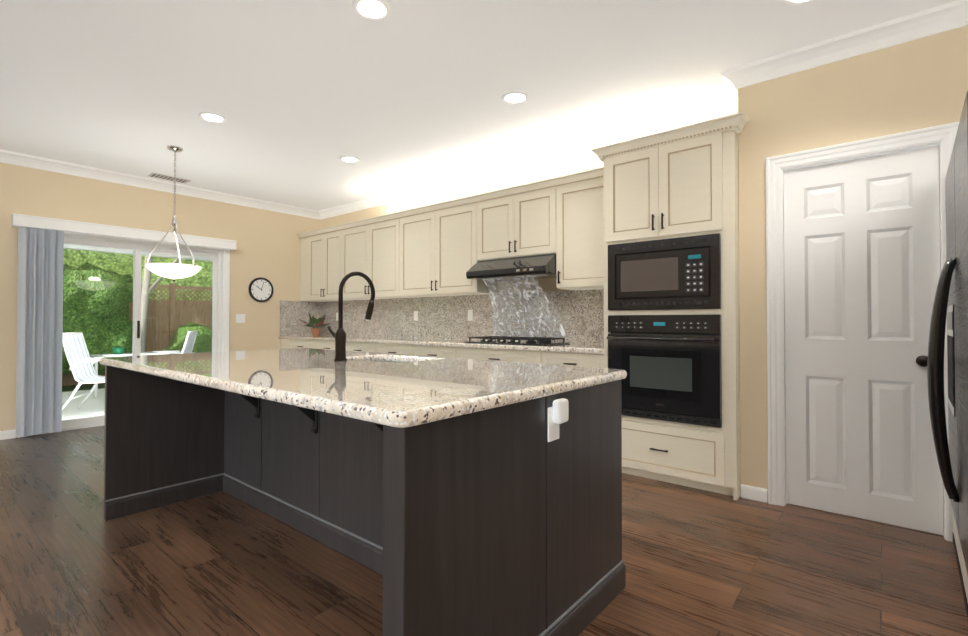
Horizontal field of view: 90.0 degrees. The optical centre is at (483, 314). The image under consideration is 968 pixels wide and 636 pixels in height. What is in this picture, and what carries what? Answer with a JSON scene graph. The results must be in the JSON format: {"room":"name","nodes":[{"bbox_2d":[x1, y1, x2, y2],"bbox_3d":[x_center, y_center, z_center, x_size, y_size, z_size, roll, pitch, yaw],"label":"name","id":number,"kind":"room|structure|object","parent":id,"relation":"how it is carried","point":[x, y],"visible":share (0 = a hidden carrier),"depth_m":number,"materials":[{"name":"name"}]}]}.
{"room":"kitchen","nodes":[
{"label":"kitchen","id":0,"kind":"room"},
{"bbox_2d":[0,162,319,437],"bbox_3d":[-4.888,-0.184,4.337,0.120,2.740,7.780,-1,-1,40],"label":"wall","id":1,"kind":"structure","parent":0,"point":[268,244],"depth_m":5.65,"materials":[{"name":"beige paint"}]},
{"bbox_2d":[0,429,15,439],"bbox_3d":[-5.904,1.128,2.984,0.013,0.082,4.364,-1,-1,40],"label":"baseboard","id":2,"kind":"structure","parent":1,"relation":"attached to","point":[8,434],"depth_m":4.62,"materials":[{"name":"white paint"}]},
{"bbox_2d":[11,213,236,249],"bbox_3d":[-3.841,-0.891,5.401,0.114,0.111,2.058,-1,-1,40],"label":"blind valance","id":3,"kind":"object","parent":1,"relation":"attached to","point":[68,226],"visible":1,"depth_m":5.19,"materials":[{"name":"white paint"}]},
{"bbox_2d":[16,227,63,436],"bbox_3d":[-4.364,0.165,4.759,0.084,2.014,0.324,-1,-1,40],"label":"vertical blind slats","id":4,"kind":"object","parent":3,"relation":"hanging from","point":[39,336],"visible":1,"depth_m":4.74,"materials":[{"name":"fabric"}]},
{"bbox_2d":[18,232,229,437],"bbox_3d":[-3.890,0.156,5.448,0.034,2.090,1.950,-1,-1,40],"label":"door frame","id":5,"kind":"structure","parent":1,"relation":"attached to","point":[226,278],"depth_m":6.16,"materials":[{"name":"white paint"}]},
{"bbox_2d":[62,233,222,430],"bbox_3d":[-3.935,0.187,5.484,0.080,2.028,1.826,-1,-1,40],"label":"door","id":6,"kind":"structure","parent":1,"relation":"in","point":[139,247],"depth_m":5.47,"materials":[{"name":"clear glass"}]},
{"bbox_2d":[0,149,319,219],"bbox_3d":[-4.819,-1.502,4.277,0.082,0.104,7.568,-1,-1,40],"label":"crown molding","id":7,"kind":"structure","parent":1,"relation":"attached to","point":[8,157],"depth_m":5.44,"materials":[{"name":"white paint"}]},
{"bbox_2d":[236,314,244,322],"bbox_3d":[-3.171,0.052,6.308,0.009,0.116,0.120,-1,-1,40],"label":"switch plate","id":8,"kind":"object","parent":1,"relation":"attached to","point":[240,318],"visible":1,"depth_m":6.30,"materials":[{"name":"white plastic"}]},
{"bbox_2d":[248,277,273,301],"bbox_3d":[-2.994,-0.331,6.510,0.030,0.330,0.330,-1,-1,40],"label":"round clock","id":9,"kind":"object","parent":1,"relation":"attached to","point":[261,289],"visible":1,"depth_m":6.50,"materials":[{"name":"black"}]},
{"bbox_2d":[320,154,602,293],"bbox_3d":[0.227,-0.174,5.078,6.820,2.740,0.120,-1,-1,40],"label":"wall","id":10,"kind":"structure","parent":0,"point":[589,162],"depth_m":5.06,"materials":[{"name":"beige paint"}]},
{"bbox_2d":[287,168,598,343],"bbox_3d":[-0.731,-0.442,5.469,4.843,1.335,0.496,-1,-1,40],"label":"cabinet","id":11,"kind":"object","parent":10,"relation":"attached to","point":[433,269],"depth_m":5.01,"materials":[{"name":"beige wood"}]},
{"bbox_2d":[466,253,555,281],"bbox_3d":[0.323,-0.438,4.577,0.900,0.192,0.476,-1,-1,40],"label":"range hood","id":12,"kind":"object","parent":11,"relation":"attached to","point":[513,267],"depth_m":4.44,"materials":[{"name":"black metal"}]},
{"bbox_2d":[320,104,731,219],"bbox_3d":[-0.216,-1.488,5.329,5.658,0.104,0.082,-1,-1,40],"label":"crown molding","id":13,"kind":"structure","parent":10,"relation":"attached to","point":[582,149],"depth_m":4.80,"materials":[{"name":"white paint"}]},
{"bbox_2d":[0,0,956,210],"bbox_3d":[-1.912,-1.636,1.818,7.940,0.100,7.900,-1,-1,40],"label":"ceiling","id":14,"kind":"structure","parent":0,"point":[302,97],"depth_m":3.22,"materials":[{"name":"white paint"}]},
{"bbox_2d":[148,173,190,182],"bbox_3d":[-3.544,-1.535,5.462,0.170,0.008,0.380,-1,-1,40],"label":"ceiling vent","id":15,"kind":"object","parent":14,"relation":"in","point":[165,177],"visible":0.96,"depth_m":5.45,"materials":[{"name":"grey metal"}]},
{"bbox_2d":[145,145,200,281],"bbox_3d":[-2.881,-0.926,4.498,0.434,1.250,0.444,-1,-1,40],"label":"pendant light","id":16,"kind":"object","parent":14,"relation":"hanging from","point":[173,271],"visible":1,"depth_m":4.43,"materials":[{"name":"white glass"}]},
{"bbox_2d":[198,112,226,122],"bbox_3d":[-2.143,-1.554,3.828,0.191,0.011,0.191,0,-1,7],"label":"recessed light","id":17,"kind":"object","parent":14,"relation":"in","point":[207,116],"depth_m":3.82,"materials":[{"name":"white paint"}]},
{"bbox_2d":[339,156,359,162],"bbox_3d":[-1.336,-1.542,4.820,0.191,0.011,0.191,0,-1,10],"label":"recessed light","id":18,"kind":"object","parent":14,"relation":"in","point":[349,159],"depth_m":4.82,"materials":[{"name":"white paint"}]},
{"bbox_2d":[352,0,390,20],"bbox_3d":[-0.578,-1.572,2.493,0.186,0.011,0.191,0,-1,-17],"label":"recessed light","id":19,"kind":"object","parent":14,"relation":"in","point":[375,10],"depth_m":2.49,"materials":[{"name":"white paint"}]},
{"bbox_2d":[501,91,528,104],"bbox_3d":[0.225,-1.559,3.491,0.191,0.011,0.186,0,-1,-17],"label":"recessed light","id":20,"kind":"object","parent":14,"relation":"in","point":[513,97],"depth_m":3.48,"materials":[{"name":"white paint"}]},
{"bbox_2d":[783,0,812,4],"bbox_3d":[1.574,-1.573,2.362,0.186,0.011,0.195,0,-1,7],"label":"recessed light","id":21,"kind":"object","parent":14,"relation":"in","point":[791,2],"depth_m":2.43,"materials":[{"name":"white paint"}]},
{"bbox_2d":[0,426,967,635],"bbox_3d":[-1.912,1.204,1.782,7.940,0.100,7.900,-1,-1,40],"label":"floor","id":22,"kind":"structure","parent":0,"point":[696,562],"depth_m":2.20,"materials":[{"name":"wood"}]},
{"bbox_2d":[281,340,286,348],"bbox_3d":[-2.541,0.779,6.878,0.236,0.880,0.606,-1,-1,40],"label":"base cabinet","id":23,"kind":"object","parent":22,"relation":"on","point":[283,342],"depth_m":6.67,"materials":[{"name":"beige wood"}]},
{"bbox_2d":[287,340,314,348],"bbox_3d":[-2.209,0.775,6.604,0.625,0.880,0.606,-1,-1,40],"label":"base cabinet","id":24,"kind":"object","parent":22,"relation":"on","point":[290,343],"depth_m":6.39,"materials":[{"name":"beige wood"}]},
{"bbox_2d":[279,336,598,355],"bbox_3d":[-0.775,0.300,5.405,4.843,0.040,0.636,-1,-1,40],"label":"countertop","id":25,"kind":"structure","parent":24,"relation":"on","point":[593,348],"depth_m":4.68,"materials":[{"name":"beige stone"}]},
{"bbox_2d":[299,313,329,335],"bbox_3d":[-2.330,0.120,6.793,0.392,0.353,0.399,-1,-1,40],"label":"potted plant","id":26,"kind":"object","parent":25,"relation":"on","point":[313,320],"visible":1,"depth_m":6.75,"materials":[{"name":"green plant"}]},
{"bbox_2d":[463,336,570,343],"bbox_3d":[0.296,0.240,4.529,0.880,0.054,0.490,-1,-1,40],"label":"cooktop","id":27,"kind":"object","parent":25,"relation":"in","point":[466,339],"depth_m":4.47,"materials":[{"name":"black metal"}]},
{"bbox_2d":[315,340,334,349],"bbox_3d":[-1.730,0.770,6.207,0.620,0.880,0.606,-1,-1,40],"label":"base cabinet","id":28,"kind":"object","parent":22,"relation":"on","point":[319,344],"depth_m":6.02,"materials":[{"name":"beige wood"}]},
{"bbox_2d":[346,344,374,352],"bbox_3d":[-1.252,0.765,5.812,0.620,0.880,0.606,-1,-1,40],"label":"base cabinet","id":29,"kind":"object","parent":22,"relation":"on","point":[349,347],"depth_m":5.55,"materials":[{"name":"beige wood"}]},
{"bbox_2d":[104,367,626,635],"bbox_3d":[-0.774,0.722,2.407,2.615,0.880,1.252,-1,-1,40],"label":"kitchen island","id":30,"kind":"object","parent":22,"relation":"on","point":[444,496],"depth_m":1.77,"materials":[{"name":"brown wood"}]},
{"bbox_2d":[99,348,626,430],"bbox_3d":[-0.791,0.261,2.424,2.625,0.039,1.280,-1,-1,40],"label":"island countertop","id":31,"kind":"structure","parent":30,"relation":"on","point":[360,388],"depth_m":1.79,"materials":[{"name":"beige stone"}]},
{"bbox_2d":[327,271,374,358],"bbox_3d":[-0.723,0.005,2.642,0.141,0.477,0.255,-1,-1,40],"label":"faucet","id":32,"kind":"object","parent":31,"relation":"on","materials":[{"name":"black metal"}]},
{"bbox_2d":[379,359,410,362],"bbox_3d":[-0.532,0.381,2.708,0.584,0.216,0.394,-1,-1,40],"label":"sink","id":33,"kind":"object","parent":31,"relation":"in","point":[380,360],"depth_m":2.93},
{"bbox_2d":[375,344,410,354],"bbox_3d":[-0.778,0.760,5.421,0.610,0.880,0.606,-1,-1,40],"label":"base cabinet","id":34,"kind":"object","parent":22,"relation":"on","point":[403,349],"depth_m":5.19,"materials":[{"name":"beige wood"}]},
{"bbox_2d":[411,344,454,357],"bbox_3d":[-0.306,0.755,5.030,0.615,0.880,0.606,-1,-1,40],"label":"base cabinet","id":35,"kind":"object","parent":22,"relation":"on","point":[416,349],"depth_m":4.82,"materials":[{"name":"beige wood"}]},
{"bbox_2d":[455,348,542,363],"bbox_3d":[0.298,0.748,4.532,0.950,0.880,0.606,-1,-1,40],"label":"base cabinet","id":36,"kind":"object","parent":22,"relation":"on","point":[492,354],"depth_m":4.28,"materials":[{"name":"beige wood"}]},
{"bbox_2d":[543,352,598,367],"bbox_3d":[0.882,0.742,4.049,0.567,0.880,0.606,-1,-1,40],"label":"base cabinet","id":37,"kind":"object","parent":22,"relation":"on","point":[581,359],"depth_m":3.82,"materials":[{"name":"beige wood"}]},
{"bbox_2d":[599,114,742,499],"bbox_3d":[1.432,-0.032,3.571,0.896,2.416,0.658,-1,-1,40],"label":"tall cabinet","id":38,"kind":"object","parent":22,"relation":"on","point":[632,245],"depth_m":3.27,"materials":[{"name":"beige wood"}]},
{"bbox_2d":[608,233,720,309],"bbox_3d":[1.357,-0.274,3.515,0.767,0.481,0.453,-1,-1,40],"label":"microwave oven","id":39,"kind":"object","parent":38,"relation":"in","point":[682,271],"depth_m":3.31,"materials":[{"name":"black"}]},
{"bbox_2d":[607,314,721,427],"bbox_3d":[1.380,0.367,3.535,0.767,0.723,0.660,-1,-1,40],"label":"oven","id":40,"kind":"object","parent":38,"relation":"in","point":[672,363],"depth_m":3.29,"materials":[{"name":"black metal"}]},
{"bbox_2d":[927,91,967,617],"bbox_3d":[2.204,0.200,1.765,0.868,1.883,1.270,-1,-1,41],"label":"refrigerator","id":41,"kind":"object","parent":22,"relation":"on","point":[951,300],"visible":0.98,"depth_m":1.95,"materials":[{"name":"grey metal"}]},
{"bbox_2d":[738,25,967,501],"bbox_3d":[2.424,-0.207,2.549,1.930,2.740,0.100,-1,-1,40],"label":"wall","id":42,"kind":"structure","parent":0,"point":[912,85],"depth_m":2.90,"materials":[{"name":"beige paint"}]},
{"bbox_2d":[728,92,737,113],"bbox_3d":[1.763,-1.514,3.347,0.082,0.104,0.420,-1,-1,40],"label":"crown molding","id":43,"kind":"structure","parent":42,"relation":"attached to","point":[734,106],"depth_m":3.59,"materials":[{"name":"white paint"}]},
{"bbox_2d":[721,0,967,95],"bbox_3d":[2.299,-1.524,2.550,1.924,0.104,0.082,-1,-1,40],"label":"crown molding","id":44,"kind":"structure","parent":42,"relation":"attached to","point":[933,21],"depth_m":2.73,"materials":[{"name":"white paint"}]},
{"bbox_2d":[766,122,958,541],"bbox_3d":[2.132,0.094,2.768,0.881,2.145,0.126,-1,-1,40],"label":"door frame","id":45,"kind":"structure","parent":42,"relation":"attached to","point":[943,137],"depth_m":2.96,"materials":[{"name":"white paint"}]},
{"bbox_2d":[784,145,942,534],"bbox_3d":[2.112,0.133,2.744,0.700,2.042,0.104,-1,-1,40],"label":"pantry door","id":46,"kind":"structure","parent":42,"relation":"in","point":[861,255],"depth_m":2.74,"materials":[{"name":"white paint"}]},
{"label":"outside","id":47,"kind":"structure","parent":0,"visible":0},
{"bbox_2d":[62,383,104,419],"bbox_3d":[-7.479,1.362,8.677,9.430,0.200,16.000,-1,-1,40],"label":"ground","id":48,"kind":"structure","parent":47,"point":[77,411],"depth_m":6.72,"materials":[{"name":"concrete"}]},
{"bbox_2d":[62,332,131,409],"bbox_3d":[-4.758,0.723,6.114,0.827,0.995,0.656,0,-1,-20],"label":"garden chair","id":49,"kind":"object","parent":48,"relation":"on","point":[75,356],"depth_m":5.95,"materials":[{"name":"white plastic"}]},
{"bbox_2d":[62,283,211,385],"bbox_3d":[-7.399,0.313,8.761,0.105,1.939,16.210,-1,-1,40],"label":"fence","id":50,"kind":"object","parent":48,"relation":"on","point":[174,317],"depth_m":9.91,"materials":[{"name":"brown wood"}]},
{"bbox_2d":[62,262,211,374],"bbox_3d":[-7.788,0.148,7.772,1.405,2.210,11.252,-1,-1,40],"label":"hedge","id":51,"kind":"object","parent":48,"relation":"on","point":[81,301],"depth_m":8.36,"materials":[{"name":"green plant"}]},
{"bbox_2d":[63,249,212,351],"bbox_3d":[-8.687,-2.097,9.819,7.828,6.790,16.197,-1,-1,40],"label":"tree","id":52,"kind":"object","parent":48,"relation":"on","point":[119,263],"depth_m":9.90,"materials":[{"name":"green plant"}]},
{"bbox_2d":[64,244,212,260],"bbox_3d":[-4.969,-0.030,6.945,3.328,2.540,10.500,-1,-1,40],"label":"patio cover","id":53,"kind":"object","parent":48,"relation":"on","point":[100,249],"depth_m":8.12,"materials":[{"name":"white wood"}]},
{"bbox_2d":[91,351,194,397],"bbox_3d":[-5.179,0.920,7.385,0.730,0.649,1.170,-1,-1,40],"label":"garden table","id":54,"kind":"object","parent":48,"relation":"on","point":[96,372],"depth_m":7.16,"materials":[{"name":"grey plastic"}]},
{"bbox_2d":[109,335,126,353],"bbox_3d":[-5.305,0.442,7.022,0.208,0.297,0.211,-1,-1,40],"label":"pot plant","id":55,"kind":"object","parent":54,"relation":"on","point":[116,345],"depth_m":6.97,"materials":[{"name":"green plant"}]},
{"bbox_2d":[141,330,197,354],"bbox_3d":[-4.571,0.733,6.891,0.827,0.995,0.656,0,-1,-20],"label":"garden chair","id":56,"kind":"object","parent":48,"relation":"on","point":[192,335],"depth_m":7.04,"materials":[{"name":"white plastic"}]}
]}

